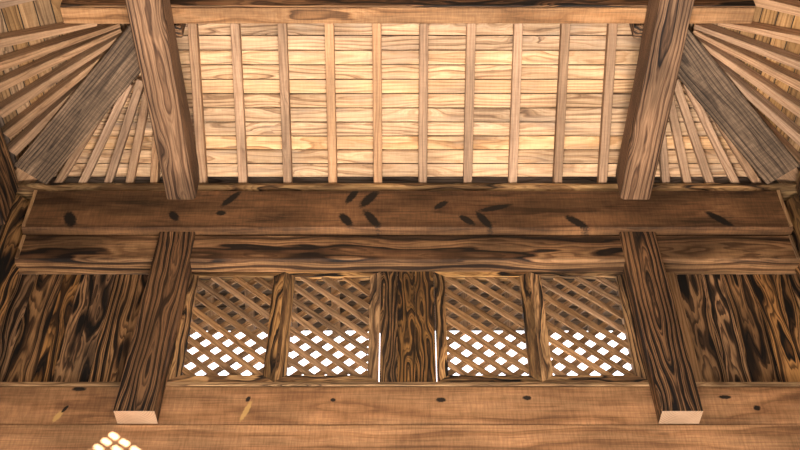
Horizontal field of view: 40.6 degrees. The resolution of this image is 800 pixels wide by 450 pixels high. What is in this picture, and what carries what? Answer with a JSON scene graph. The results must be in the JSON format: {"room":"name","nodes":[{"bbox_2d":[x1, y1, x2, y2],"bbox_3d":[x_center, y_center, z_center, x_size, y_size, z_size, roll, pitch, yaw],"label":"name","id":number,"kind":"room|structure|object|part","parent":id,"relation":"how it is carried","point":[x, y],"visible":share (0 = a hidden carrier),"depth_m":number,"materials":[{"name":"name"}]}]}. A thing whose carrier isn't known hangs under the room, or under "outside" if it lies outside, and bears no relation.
{"room":"wooden temple interior","nodes":[
{"label":"wooden temple interior","id":0,"kind":"room"},
{"bbox_2d":[0,194,29,325],"bbox_3d":[-2.567,0.682,6.551,0.193,2.300,0.133,35,-55,-30],"label":"post","id":1,"kind":"object","parent":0,"point":[11,233],"visible":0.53,"depth_m":7.00,"materials":[{"name":"brown wood"}]},
{"bbox_2d":[15,235,799,273],"bbox_3d":[0.047,0.192,7.054,5.040,0.236,0.156,0,-45,0],"label":"lintel beam","id":2,"kind":"structure","parent":1,"relation":"attached to","point":[34,254],"depth_m":6.98,"materials":[{"name":"brown wood"}]},
{"bbox_2d":[22,190,792,235],"bbox_3d":[0.047,-0.040,7.247,5.040,0.369,0.210,0,-45,0],"label":"tie beam","id":3,"kind":"structure","parent":2,"relation":"on","point":[49,213],"depth_m":7.14,"materials":[{"name":"brown wood"}]},
{"bbox_2d":[16,183,164,200],"bbox_3d":[-2.099,-0.254,7.354,1.010,0.086,0.158,0,-45,0],"label":"wall plate","id":4,"kind":"object","parent":3,"relation":"on","point":[26,190],"depth_m":7.34,"materials":[{"name":"brown wood"}]},
{"bbox_2d":[14,167,37,182],"bbox_3d":[-3.018,0.125,7.575,1.437,0.499,0.160,-35,-55,30],"label":"rafter","id":5,"kind":"object","parent":4,"relation":"on","point":[23,177],"visible":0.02,"depth_m":7.40,"materials":[{"name":"brown wood"}]},
{"bbox_2d":[15,24,139,183],"bbox_3d":[-1.995,-0.865,7.120,0.251,0.502,1.431,35,-55,-30],"label":"rafter","id":6,"kind":"object","parent":4,"relation":"on","point":[118,67],"visible":0.77,"depth_m":7.14,"materials":[{"name":"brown wood"}]},
{"bbox_2d":[53,115,104,182],"bbox_3d":[-2.534,-0.036,7.513,0.067,0.773,1.892,28,-51,-25],"label":"rafter","id":7,"kind":"object","parent":4,"relation":"on","point":[67,167],"visible":0.37,"depth_m":7.33,"materials":[{"name":"brown wood"}]},
{"bbox_2d":[35,82,134,274],"bbox_3d":[-2.285,-0.106,7.488,0.066,0.834,1.920,23,-49,-21],"label":"rafter","id":8,"kind":"object","parent":4,"relation":"on","point":[115,113],"visible":0.36,"depth_m":7.28,"materials":[{"name":"brown wood"}]},
{"bbox_2d":[74,77,143,274],"bbox_3d":[-2.076,-0.117,7.484,0.064,0.841,1.821,17,-48,-17],"label":"rafter","id":9,"kind":"object","parent":4,"relation":"on","point":[138,88],"visible":0.36,"depth_m":7.27,"materials":[{"name":"brown wood"}]},
{"bbox_2d":[107,89,148,274],"bbox_3d":[-1.905,-0.117,7.484,0.060,0.840,1.743,12,-46,-12],"label":"rafter","id":10,"kind":"object","parent":4,"relation":"on","point":[143,112],"visible":0.29,"depth_m":7.29,"materials":[{"name":"brown wood"}]},
{"bbox_2d":[145,133,159,274],"bbox_3d":[-1.712,-0.106,7.488,0.057,0.828,1.666,6,-45,-6],"label":"rafter","id":11,"kind":"object","parent":4,"relation":"on","point":[155,167],"visible":0.12,"depth_m":7.35,"materials":[{"name":"brown wood"}]},
{"bbox_2d":[188,24,216,330],"bbox_3d":[-1.353,-0.385,7.388,0.059,1.106,2.246,0,-45,0],"label":"rafter","id":12,"kind":"object","parent":4,"relation":"on","point":[193,32],"visible":0.45,"depth_m":7.21,"materials":[{"name":"brown wood"}]},
{"bbox_2d":[230,24,255,331],"bbox_3d":[-1.075,-0.529,7.336,0.060,1.237,2.523,0,-45,0],"label":"rafter","id":13,"kind":"object","parent":4,"relation":"on","point":[236,45],"visible":0.49,"depth_m":7.22,"materials":[{"name":"brown wood"}]},
{"bbox_2d":[113,232,194,423],"bbox_3d":[-1.477,0.588,6.612,0.269,1.417,0.123,0,-45,0],"label":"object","id":14,"kind":"structure","parent":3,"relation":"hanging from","point":[141,391],"depth_m":6.48,"materials":[{"name":"brown wood"}]},
{"bbox_2d":[125,0,199,198],"bbox_3d":[-1.466,-2.701,4.890,0.204,0.269,6.896,0,-45,0],"label":"tie beam","id":15,"kind":"structure","parent":3,"relation":"on","point":[151,21],"depth_m":6.64,"materials":[{"name":"brown wood"}]},
{"bbox_2d":[174,24,185,37],"bbox_3d":[-1.378,-1.336,6.753,0.090,0.441,0.090,0,-45,0],"label":"strut","id":16,"kind":"object","parent":15,"relation":"on","point":[179,28],"visible":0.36,"depth_m":6.60,"materials":[{"name":"brown wood"}]},
{"bbox_2d":[60,0,755,23],"bbox_3d":[0.047,-1.307,6.556,4.170,0.122,0.130,0,-45,0],"label":"purlin","id":17,"kind":"object","parent":15,"relation":"on","point":[73,11],"visible":0.86,"depth_m":6.50,"materials":[{"name":"brown wood"}]},
{"bbox_2d":[198,183,618,190],"bbox_3d":[0.058,-0.287,7.321,2.844,0.086,0.065,0,-45,0],"label":"wall plate","id":18,"kind":"object","parent":3,"relation":"on","point":[202,186],"depth_m":7.34,"materials":[{"name":"brown wood"}]},
{"bbox_2d":[277,24,297,327],"bbox_3d":[-0.768,-0.689,7.278,0.060,1.380,2.831,0,-45,0],"label":"rafter","id":19,"kind":"object","parent":18,"relation":"on","point":[282,28],"visible":0.45,"depth_m":7.21,"materials":[{"name":"brown wood"}]},
{"bbox_2d":[325,24,339,332],"bbox_3d":[-0.460,-0.849,7.220,0.059,1.526,3.138,0,-45,0],"label":"rafter","id":20,"kind":"object","parent":18,"relation":"on","point":[329,28],"visible":0.44,"depth_m":7.21,"materials":[{"name":"brown wood"}]},
{"bbox_2d":[372,24,381,332],"bbox_3d":[-0.152,-1.009,7.163,0.060,1.670,3.446,0,-45,0],"label":"rafter","id":21,"kind":"object","parent":18,"relation":"on","point":[376,28],"visible":0.42,"depth_m":7.20,"materials":[{"name":"brown wood"}]},
{"bbox_2d":[418,24,427,182],"bbox_3d":[0.155,-1.009,7.163,0.059,1.670,3.445,0,-45,0],"label":"rafter","id":22,"kind":"object","parent":18,"relation":"on","point":[423,28],"visible":0.41,"depth_m":7.19,"materials":[{"name":"brown wood"}]},
{"bbox_2d":[460,24,475,326],"bbox_3d":[0.464,-0.896,7.204,0.060,1.568,3.229,0,-45,0],"label":"rafter","id":23,"kind":"object","parent":18,"relation":"on","point":[470,28],"visible":0.4,"depth_m":7.21,"materials":[{"name":"brown wood"}]},
{"bbox_2d":[503,23,522,330],"bbox_3d":[0.772,-0.736,7.261,0.059,1.423,2.920,0,-45,0],"label":"rafter","id":24,"kind":"object","parent":18,"relation":"on","point":[517,27],"visible":0.49,"depth_m":7.21,"materials":[{"name":"brown wood"}]},
{"bbox_2d":[546,23,570,329],"bbox_3d":[1.079,-0.576,7.319,0.059,1.278,2.613,0,-45,0],"label":"rafter","id":25,"kind":"object","parent":18,"relation":"on","point":[564,39],"visible":0.42,"depth_m":7.21,"materials":[{"name":"brown wood"}]},
{"bbox_2d":[616,0,694,199],"bbox_3d":[1.579,-2.701,4.890,0.208,0.268,6.896,0,-45,0],"label":"tie beam","id":26,"kind":"structure","parent":3,"relation":"on","point":[666,22],"depth_m":6.63,"materials":[{"name":"brown wood"}]},
{"bbox_2d":[629,24,643,37],"bbox_3d":[1.472,-1.336,6.753,0.090,0.441,0.090,0,-45,0],"label":"strut","id":27,"kind":"object","parent":26,"relation":"on","point":[636,29],"visible":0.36,"depth_m":6.60,"materials":[{"name":"brown wood"}]},
{"bbox_2d":[619,232,702,423],"bbox_3d":[1.570,0.588,6.612,0.268,1.417,0.123,0,-45,0],"label":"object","id":28,"kind":"structure","parent":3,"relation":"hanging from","point":[674,391],"depth_m":6.48,"materials":[{"name":"brown wood"}]},
{"bbox_2d":[652,183,797,200],"bbox_3d":[2.202,-0.254,7.354,0.994,0.086,0.158,0,-45,0],"label":"wall plate","id":29,"kind":"object","parent":3,"relation":"on","point":[788,190],"depth_m":7.34,"materials":[{"name":"brown wood"}]},
{"bbox_2d":[587,24,617,331],"bbox_3d":[1.387,-0.416,7.376,0.060,1.134,2.305,0,-45,0],"label":"rafter","id":30,"kind":"object","parent":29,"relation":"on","point":[611,34],"visible":0.49,"depth_m":7.21,"materials":[{"name":"brown wood"}]},
{"bbox_2d":[659,131,677,274],"bbox_3d":[1.857,-0.106,7.489,0.058,0.829,1.676,-7,-45,7],"label":"rafter","id":31,"kind":"object","parent":29,"relation":"on","point":[663,158],"visible":0.14,"depth_m":7.34,"materials":[{"name":"brown wood"}]},
{"bbox_2d":[668,97,710,274],"bbox_3d":[2.026,-0.117,7.484,0.062,0.840,1.753,-13,-46,13],"label":"rafter","id":32,"kind":"object","parent":29,"relation":"on","point":[673,116],"visible":0.23,"depth_m":7.30,"materials":[{"name":"brown wood"}]},
{"bbox_2d":[674,78,745,274],"bbox_3d":[2.205,-0.117,7.484,0.064,0.842,1.840,-18,-48,17],"label":"rafter","id":33,"kind":"object","parent":29,"relation":"on","point":[679,94],"visible":0.36,"depth_m":7.27,"materials":[{"name":"brown wood"}]},
{"bbox_2d":[681,83,784,274],"bbox_3d":[2.414,-0.106,7.488,0.066,0.835,1.943,-24,-50,22],"label":"rafter","id":34,"kind":"object","parent":29,"relation":"on","point":[701,114],"visible":0.44,"depth_m":7.28,"materials":[{"name":"brown wood"}]},
{"bbox_2d":[710,116,760,182],"bbox_3d":[2.638,-0.036,7.514,0.069,0.773,1.900,-29,-52,26],"label":"rafter","id":35,"kind":"object","parent":29,"relation":"on","point":[747,168],"visible":0.41,"depth_m":7.34,"materials":[{"name":"brown wood"}]},
{"bbox_2d":[678,28,799,183],"bbox_3d":[2.090,-0.866,7.120,1.431,0.501,0.252,35,-55,-30],"label":"rafter","id":36,"kind":"object","parent":29,"relation":"on","point":[699,71],"visible":0.73,"depth_m":7.15,"materials":[{"name":"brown wood"}]},
{"bbox_2d":[776,167,798,182],"bbox_3d":[3.112,0.125,7.575,0.160,0.499,1.437,-35,-55,30],"label":"rafter","id":37,"kind":"object","parent":29,"relation":"on","point":[790,177],"visible":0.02,"depth_m":7.40,"materials":[{"name":"brown wood"}]},
{"bbox_2d":[1,0,122,160],"bbox_3d":[-1.842,-3.111,5.232,3.697,1.759,9.130,0,-45,0],"label":"roof","id":38,"kind":"structure","parent":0,"point":[50,0],"depth_m":6.81,"materials":[{"name":"brown wood"}]},
{"bbox_2d":[0,116,15,168],"bbox_3d":[-3.141,-2.658,4.780,1.062,0.512,9.119,0,-45,0],"label":"soffit","id":39,"kind":"structure","parent":38,"relation":"attached to","point":[6,139],"depth_m":7.22,"materials":[{"name":"brown wood"}]},
{"bbox_2d":[0,0,799,176],"bbox_3d":[0.047,-3.255,5.405,5.316,1.243,7.037,0,-45,0],"label":"ceiling","id":40,"kind":"structure","parent":0,"point":[213,49],"depth_m":7.26,"materials":[{"name":"brown wood"}]},
{"bbox_2d":[0,0,34,8],"bbox_3d":[-1.974,-1.493,6.646,1.277,0.650,0.065,0,-45,0],"label":"rafter","id":41,"kind":"object","parent":40,"relation":"attached to","point":[3,3],"visible":1,"depth_m":6.50,"materials":[{"name":"brown wood"}]},
{"bbox_2d":[7,77,84,154],"bbox_3d":[-2.241,-0.800,7.157,0.910,0.405,0.082,-27,-51,25],"label":"rafter","id":42,"kind":"object","parent":40,"relation":"attached to","point":[37,125],"visible":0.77,"depth_m":7.16,"materials":[{"name":"brown wood"}]},
{"bbox_2d":[0,22,96,47],"bbox_3d":[-2.266,-1.204,6.741,0.693,0.376,0.067,1,-45,-1],"label":"rafter","id":43,"kind":"object","parent":40,"relation":"attached to","point":[12,38],"visible":0.77,"depth_m":6.73,"materials":[{"name":"brown wood"}]},
{"bbox_2d":[1,47,109,138],"bbox_3d":[-2.210,-0.893,7.085,0.929,0.433,0.080,-23,-49,21],"label":"rafter","id":44,"kind":"object","parent":40,"relation":"attached to","point":[36,108],"visible":0.85,"depth_m":7.07,"materials":[{"name":"brown wood"}]},
{"bbox_2d":[0,24,119,70],"bbox_3d":[-2.203,-1.132,6.854,0.823,0.436,0.070,-4,-45,4],"label":"rafter","id":45,"kind":"object","parent":40,"relation":"attached to","point":[9,60],"visible":0.84,"depth_m":6.83,"materials":[{"name":"brown wood"}]},
{"bbox_2d":[0,33,120,117],"bbox_3d":[-2.200,-0.980,7.005,0.892,0.440,0.077,-17,-47,16],"label":"rafter","id":46,"kind":"object","parent":40,"relation":"attached to","point":[29,92],"visible":0.91,"depth_m":6.98,"materials":[{"name":"brown wood"}]},
{"bbox_2d":[0,28,121,92],"bbox_3d":[-2.201,-1.063,6.922,0.845,0.438,0.073,-10,-46,10],"label":"rafter","id":47,"kind":"object","parent":40,"relation":"attached to","point":[23,73],"visible":0.86,"depth_m":6.89,"materials":[{"name":"brown wood"}]},
{"bbox_2d":[693,29,799,90],"bbox_3d":[2.295,-1.042,6.943,0.855,0.439,0.075,12,-46,-11],"label":"rafter","id":48,"kind":"object","parent":40,"relation":"attached to","point":[780,73],"visible":0.87,"depth_m":6.92,"materials":[{"name":"brown wood"}]},
{"bbox_2d":[694,24,799,69],"bbox_3d":[2.296,-1.116,6.870,0.827,0.437,0.070,5,-45,-5],"label":"rafter","id":49,"kind":"object","parent":40,"relation":"attached to","point":[788,58],"visible":0.9,"depth_m":6.85,"materials":[{"name":"brown wood"}]},
{"bbox_2d":[695,35,799,117],"bbox_3d":[2.294,-0.955,7.029,0.909,0.441,0.079,18,-48,-18],"label":"rafter","id":50,"kind":"object","parent":40,"relation":"attached to","point":[775,92],"visible":0.87,"depth_m":7.00,"materials":[{"name":"brown wood"}]},
{"bbox_2d":[711,55,799,145],"bbox_3d":[2.304,-0.861,7.116,0.956,0.434,0.080,25,-50,-23],"label":"rafter","id":51,"kind":"object","parent":40,"relation":"attached to","point":[775,115],"visible":0.83,"depth_m":7.10,"materials":[{"name":"brown wood"}]},
{"bbox_2d":[718,22,799,43],"bbox_3d":[2.360,-1.208,6.736,0.693,0.376,0.069,-1,-45,1],"label":"rafter","id":52,"kind":"object","parent":40,"relation":"attached to","point":[782,33],"visible":0.73,"depth_m":6.74,"materials":[{"name":"brown wood"}]},
{"bbox_2d":[750,103,799,163],"bbox_3d":[2.334,-0.749,7.207,0.953,0.405,0.083,30,-52,-27],"label":"rafter","id":53,"kind":"object","parent":40,"relation":"attached to","point":[792,150],"visible":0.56,"depth_m":7.24,"materials":[{"name":"brown wood"}]},
{"bbox_2d":[754,0,799,15],"bbox_3d":[2.107,-1.425,6.688,1.199,0.614,0.065,0,-45,0],"label":"rafter","id":54,"kind":"object","parent":40,"relation":"attached to","point":[792,7],"visible":0.78,"depth_m":6.58,"materials":[{"name":"brown wood"}]},
{"bbox_2d":[0,425,799,449],"bbox_3d":[0.047,1.327,6.086,5.800,0.373,0.178,0,-45,0],"label":"beam","id":55,"kind":"structure","parent":0,"point":[12,437],"depth_m":6.09,"materials":[{"name":"brown wood"}]},
{"bbox_2d":[0,387,799,424],"bbox_3d":[0.047,1.103,6.315,5.800,0.270,0.172,0,-45,0],"label":"beam","id":56,"kind":"structure","parent":55,"relation":"on","point":[18,405],"depth_m":6.25,"materials":[{"name":"brown wood"}]},
{"bbox_2d":[0,382,799,386],"bbox_3d":[0.047,0.966,6.391,5.400,0.028,0.095,0,-45,0],"label":"board","id":57,"kind":"object","parent":56,"relation":"on","point":[2,384],"visible":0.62,"depth_m":6.36,"materials":[{"name":"brown wood"}]},
{"bbox_2d":[0,275,148,381],"bbox_3d":[-2.068,0.651,6.722,1.330,0.885,0.047,0,-45,0],"label":"wall","id":58,"kind":"structure","parent":57,"relation":"on","point":[54,328],"depth_m":6.70,"materials":[{"name":"brown wood"}]},
{"bbox_2d":[167,272,284,381],"bbox_3d":[-1.075,0.634,6.704,0.659,0.883,0.052,0,-45,0],"label":"window","id":59,"kind":"structure","parent":57,"relation":"on","point":[181,357],"depth_m":6.68,"materials":[{"name":"brown wood"}]},
{"bbox_3d":[-1.075,0.928,6.410,0.657,0.051,0.052,0,-45,0],"label":"rail","id":60,"kind":"part","parent":59,"relation":"part of","materials":[{"name":"brown wood"}]},
{"bbox_3d":[-1.075,0.335,7.003,0.657,0.037,0.052,0,-45,0],"label":"rail","id":61,"kind":"part","parent":59,"relation":"part of","materials":[{"name":"brown wood"}]},
{"bbox_2d":[274,272,379,381],"bbox_3d":[-0.436,0.634,6.704,0.618,0.883,0.052,0,-45,0],"label":"window","id":62,"kind":"structure","parent":57,"relation":"on","point":[287,331],"depth_m":6.68,"materials":[{"name":"brown wood"}]},
{"bbox_3d":[-0.436,0.928,6.410,0.616,0.051,0.052,0,-45,0],"label":"rail","id":63,"kind":"part","parent":62,"relation":"part of","materials":[{"name":"brown wood"}]},
{"bbox_3d":[-0.436,0.335,7.003,0.616,0.037,0.052,0,-45,0],"label":"rail","id":64,"kind":"part","parent":62,"relation":"part of","materials":[{"name":"brown wood"}]},
{"bbox_2d":[379,272,436,381],"bbox_3d":[0.047,0.635,6.705,0.337,0.881,0.060,0,-45,0],"label":"wall panel","id":65,"kind":"object","parent":57,"relation":"on","point":[407,318],"visible":0.96,"depth_m":6.67,"materials":[{"name":"brown wood"}]},
{"bbox_2d":[434,272,541,381],"bbox_3d":[0.530,0.634,6.704,0.618,0.883,0.052,0,-45,0],"label":"window","id":66,"kind":"structure","parent":57,"relation":"on","point":[521,279],"depth_m":6.69,"materials":[{"name":"brown wood"}]},
{"bbox_3d":[0.530,0.335,7.003,0.616,0.037,0.052,0,-45,0],"label":"rail","id":67,"kind":"part","parent":66,"relation":"part of","materials":[{"name":"brown wood"}]},
{"bbox_3d":[0.530,0.928,6.410,0.616,0.051,0.052,0,-45,0],"label":"rail","id":68,"kind":"part","parent":66,"relation":"part of","materials":[{"name":"brown wood"}]},
{"bbox_2d":[530,272,648,381],"bbox_3d":[1.169,0.634,6.704,0.659,0.883,0.052,0,-45,0],"label":"window","id":69,"kind":"structure","parent":57,"relation":"on","point":[634,357],"depth_m":6.68,"materials":[{"name":"brown wood"}]},
{"bbox_3d":[1.169,0.335,7.003,0.657,0.037,0.052,0,-45,0],"label":"rail","id":70,"kind":"part","parent":69,"relation":"part of","materials":[{"name":"brown wood"}]},
{"bbox_3d":[1.169,0.928,6.410,0.657,0.051,0.052,0,-45,0],"label":"rail","id":71,"kind":"part","parent":69,"relation":"part of","materials":[{"name":"brown wood"}]},
{"bbox_2d":[666,273,701,381],"bbox_3d":[1.752,0.631,6.701,0.075,0.884,0.030,0,-45,0],"label":"trim board","id":72,"kind":"object","parent":57,"relation":"on","point":[672,278],"visible":0.55,"depth_m":6.70,"materials":[{"name":"brown wood"}]},
{"bbox_2d":[676,275,799,381],"bbox_3d":[2.162,0.651,6.722,1.330,0.885,0.047,0,-45,0],"label":"wall","id":73,"kind":"structure","parent":57,"relation":"on","point":[743,328],"depth_m":6.72,"materials":[{"name":"brown wood"}]},
{"bbox_2d":[84,35,730,149],"bbox_3d":[0.047,-1.153,7.191,7.370,1.759,3.697,0,-45,0],"label":"roof","id":74,"kind":"structure","parent":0,"point":[183,35],"depth_m":7.30,"materials":[{"name":"beige wood"}]},
{"bbox_2d":[18,177,796,330],"bbox_3d":[0.047,0.218,7.656,7.359,0.512,1.062,0,-45,0],"label":"soffit","id":75,"kind":"structure","parent":74,"relation":"attached to","point":[452,288],"depth_m":7.72,"materials":[{"name":"wood"}]},
{"bbox_2d":[692,0,799,140],"bbox_3d":[1.936,-3.111,5.232,3.697,1.759,9.130,0,-45,0],"label":"roof","id":76,"kind":"structure","parent":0,"point":[799,0],"depth_m":6.91,"materials":[{"name":"brown wood"}]},
{"bbox_2d":[784,194,799,282],"bbox_3d":[2.661,0.682,6.551,0.193,2.300,0.132,-35,-55,30],"label":"post","id":77,"kind":"object","parent":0,"point":[792,204],"visible":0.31,"depth_m":7.19,"materials":[{"name":"brown wood"}]},
{"bbox_3d":[-2.808,-1.911,4.127,0.030,0.940,7.134,0,-45,0],"label":"wall","id":78,"kind":"structure","parent":0,"visible":0},
{"bbox_3d":[-2.713,-2.380,4.481,0.200,0.233,6.970,0,-45,0],"label":"lintel","id":79,"kind":"object","parent":78,"relation":"attached to","visible":0},
{"bbox_2d":[0,135,17,224],"bbox_3d":[-2.673,-2.593,4.693,0.200,0.365,6.970,0,-45,0],"label":"beam","id":80,"kind":"structure","parent":79,"relation":"on","point":[8,184],"depth_m":7.04,"materials":[{"name":"brown wood"}]},
{"bbox_2d":[0,129,17,181],"bbox_3d":[-2.693,-2.748,4.848,0.200,0.068,6.970,0,-45,0],"label":"plate","id":81,"kind":"object","parent":80,"relation":"on","point":[10,161],"visible":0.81,"depth_m":7.15,"materials":[{"name":"brown wood"}]},
{"bbox_3d":[2.902,-1.911,4.127,0.030,0.940,7.134,0,-45,0],"label":"wall","id":82,"kind":"structure","parent":0,"visible":0},
{"bbox_3d":[2.807,-2.380,4.481,0.200,0.233,6.970,0,-45,0],"label":"lintel","id":83,"kind":"object","parent":82,"relation":"attached to","visible":0},
{"bbox_2d":[796,177,799,197],"bbox_3d":[2.767,-2.593,4.693,0.200,0.365,6.970,0,-45,0],"label":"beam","id":84,"kind":"structure","parent":83,"relation":"on","point":[798,182],"depth_m":7.23,"materials":[{"name":"brown wood"}]}
]}

